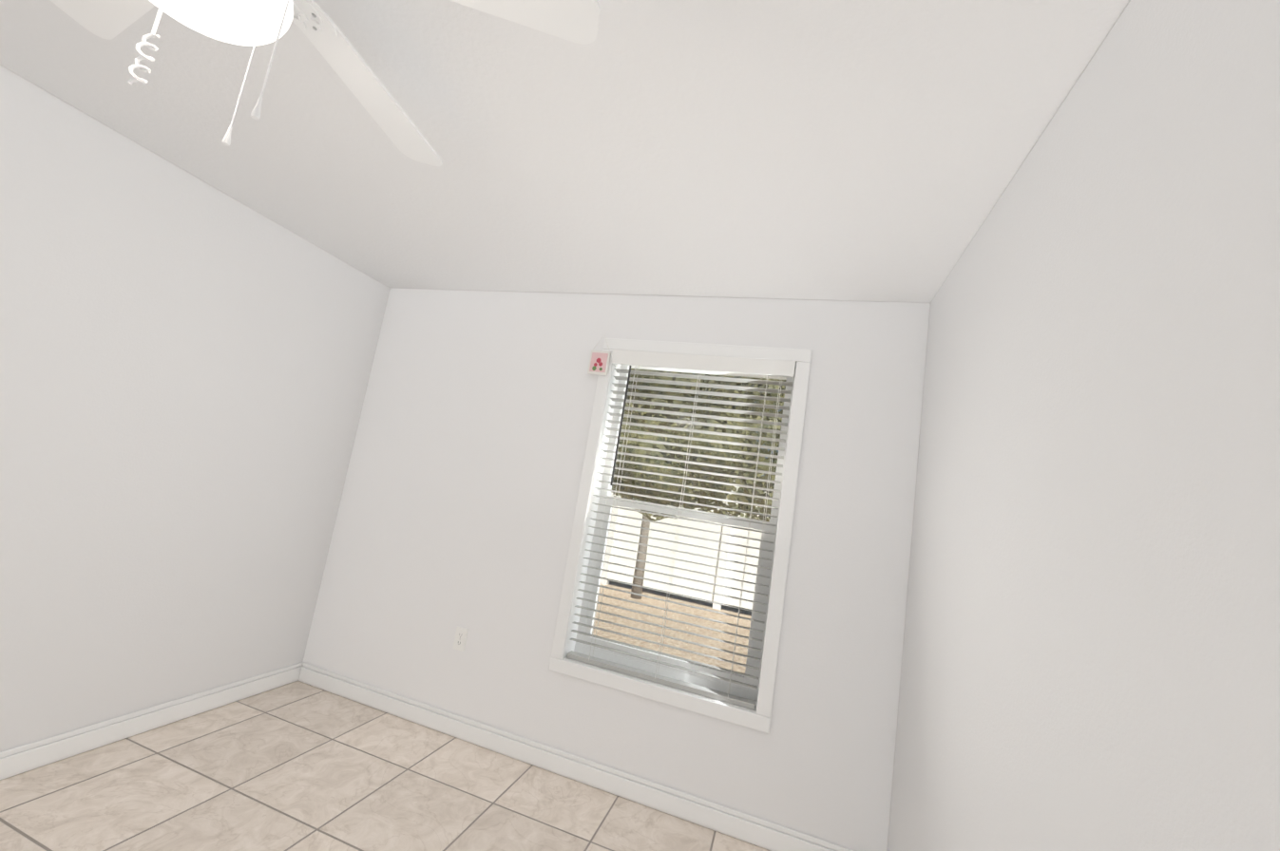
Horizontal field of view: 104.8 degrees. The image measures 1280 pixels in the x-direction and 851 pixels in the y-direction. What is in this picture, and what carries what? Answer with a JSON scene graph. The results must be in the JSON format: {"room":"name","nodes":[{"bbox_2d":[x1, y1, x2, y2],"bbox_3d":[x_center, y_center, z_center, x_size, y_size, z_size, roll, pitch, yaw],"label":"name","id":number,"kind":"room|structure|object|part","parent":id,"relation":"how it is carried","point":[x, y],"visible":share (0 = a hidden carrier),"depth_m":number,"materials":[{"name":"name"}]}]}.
{"room":"empty bedroom","nodes":[
{"label":"empty bedroom","id":0,"kind":"room"},
{"bbox_2d":[0,64,390,752],"bbox_3d":[-2.491,-0.068,1.163,0.200,2.440,4.480,6,-8,18],"label":"wall","id":1,"kind":"structure","parent":0,"point":[186,359],"depth_m":2.11,"materials":[{"name":"white paint"}]},
{"bbox_2d":[0,663,300,781],"bbox_3d":[-2.567,1.088,0.973,0.018,0.102,4.080,6,-8,18],"label":"baseboard","id":2,"kind":"structure","parent":1,"relation":"attached to","point":[22,759],"depth_m":2.15,"materials":[{"name":"white wood"}]},
{"bbox_2d":[0,681,769,850],"bbox_3d":[-1.112,1.362,0.483,3.530,0.120,4.480,6,-8,18],"label":"floor","id":3,"kind":"structure","parent":0,"point":[296,766],"depth_m":2.00,"materials":[{"name":"tile"}]},
{"bbox_2d":[0,0,1129,303],"bbox_3d":[-0.719,-1.144,0.827,3.530,0.120,4.480,6,-8,18],"label":"ceiling","id":4,"kind":"structure","parent":0,"point":[867,150],"depth_m":1.53,"materials":[{"name":"white paint"}]},
{"bbox_2d":[49,0,599,166],"bbox_3d":[-0.760,-0.807,0.862,1.269,0.543,1.276,6,-8,18],"label":"ceiling fan","id":5,"kind":"object","parent":4,"relation":"hanging from","point":[254,23],"visible":1,"depth_m":0.99,"materials":[{"name":"metal"},{"name":"plastic"},{"name":"glass"}]},
{"bbox_3d":[-0.749,-0.750,0.824,0.270,0.114,0.270,6,-8,18],"label":"glass","id":6,"kind":"part","parent":5,"relation":"part of","materials":[{"name":"white glass"}]},
{"bbox_2d":[302,287,930,850],"bbox_3d":[-0.307,0.481,2.673,3.130,2.440,0.200,6,-8,18],"label":"wall","id":7,"kind":"structure","parent":0,"point":[458,501],"depth_m":2.55,"materials":[{"name":"paint"}]},
{"bbox_2d":[452,626,468,651],"bbox_3d":[-0.961,1.143,2.638,0.070,0.115,0.007,6,-8,18],"label":"outlet","id":8,"kind":"object","parent":7,"relation":"attached to","point":[460,639],"visible":1,"depth_m":2.64,"materials":[{"name":"white plastic"}]},
{"bbox_2d":[299,662,853,850],"bbox_3d":[-0.512,1.607,2.414,3.060,0.102,0.014,6,-8,18],"label":"baseboard","id":9,"kind":"structure","parent":7,"relation":"attached to","point":[770,836],"depth_m":2.34,"materials":[{"name":"white wood"}]},
{"bbox_2d":[562,362,796,712],"bbox_3d":[0.206,0.442,2.489,0.969,1.629,0.130,6,-8,18],"label":"liner","id":10,"kind":"object","parent":7,"relation":"attached to","point":[569,646],"visible":0.31,"depth_m":2.60,"materials":[{"name":"white"}]},
{"bbox_2d":[548,338,811,733],"bbox_3d":[0.185,0.429,2.419,1.075,1.735,0.018,6,-8,18],"label":"window frame","id":11,"kind":"structure","parent":7,"relation":"in","point":[759,719],"depth_m":2.35,"materials":[{"name":"white wood"}]},
{"bbox_2d":[587,336,611,375],"bbox_3d":[-0.214,-0.387,2.668,0.112,0.226,0.016,6,-8,18],"label":"plaque","id":12,"kind":"object","parent":11,"relation":"attached to","point":[599,362],"visible":0.98,"depth_m":2.65,"materials":[{"name":"white"}]},
{"bbox_2d":[566,349,795,709],"bbox_3d":[0.193,0.434,2.446,0.937,1.601,0.100,6,-8,18],"label":"window blind","id":13,"kind":"object","parent":11,"relation":"attached to","point":[765,367],"visible":0.96,"depth_m":2.46,"materials":[{"name":"white plastic"}]},
{"bbox_2d":[573,364,795,702],"bbox_3d":[0.233,0.458,2.578,0.969,1.629,0.060,6,-8,18],"label":"window","id":14,"kind":"structure","parent":7,"relation":"in","point":[736,690],"depth_m":2.52,"materials":[{"name":"clear glass"}]},
{"bbox_2d":[887,0,1279,850],"bbox_3d":[0.660,0.286,0.147,0.200,2.440,4.480,6,-8,18],"label":"wall","id":15,"kind":"structure","parent":0,"point":[1091,654],"depth_m":0.84,"materials":[{"name":"white paint"}]},
{"label":"outside","id":16,"kind":"structure","parent":0,"visible":0},
{"bbox_2d":[592,580,751,673],"bbox_3d":[3.594,4.922,20.013,45.000,0.100,36.260,6,-8,18],"label":"ground","id":17,"kind":"structure","parent":16,"point":[697,640],"depth_m":6.06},
{"bbox_2d":[600,480,769,611],"bbox_3d":[-2.102,1.367,8.683,25.775,2.070,0.150,6,-8,18],"label":"fence","id":18,"kind":"object","parent":17,"relation":"on","point":[696,550],"depth_m":7.68,"materials":[{"name":"white plastic"}]},
{"bbox_2d":[611,368,786,599],"bbox_3d":[0.218,-0.003,7.362,6.032,5.113,4.860,6,-8,18],"label":"tree","id":19,"kind":"object","parent":17,"relation":"on","point":[691,483],"depth_m":6.32,"materials":[{"name":"green plant"}]}
]}

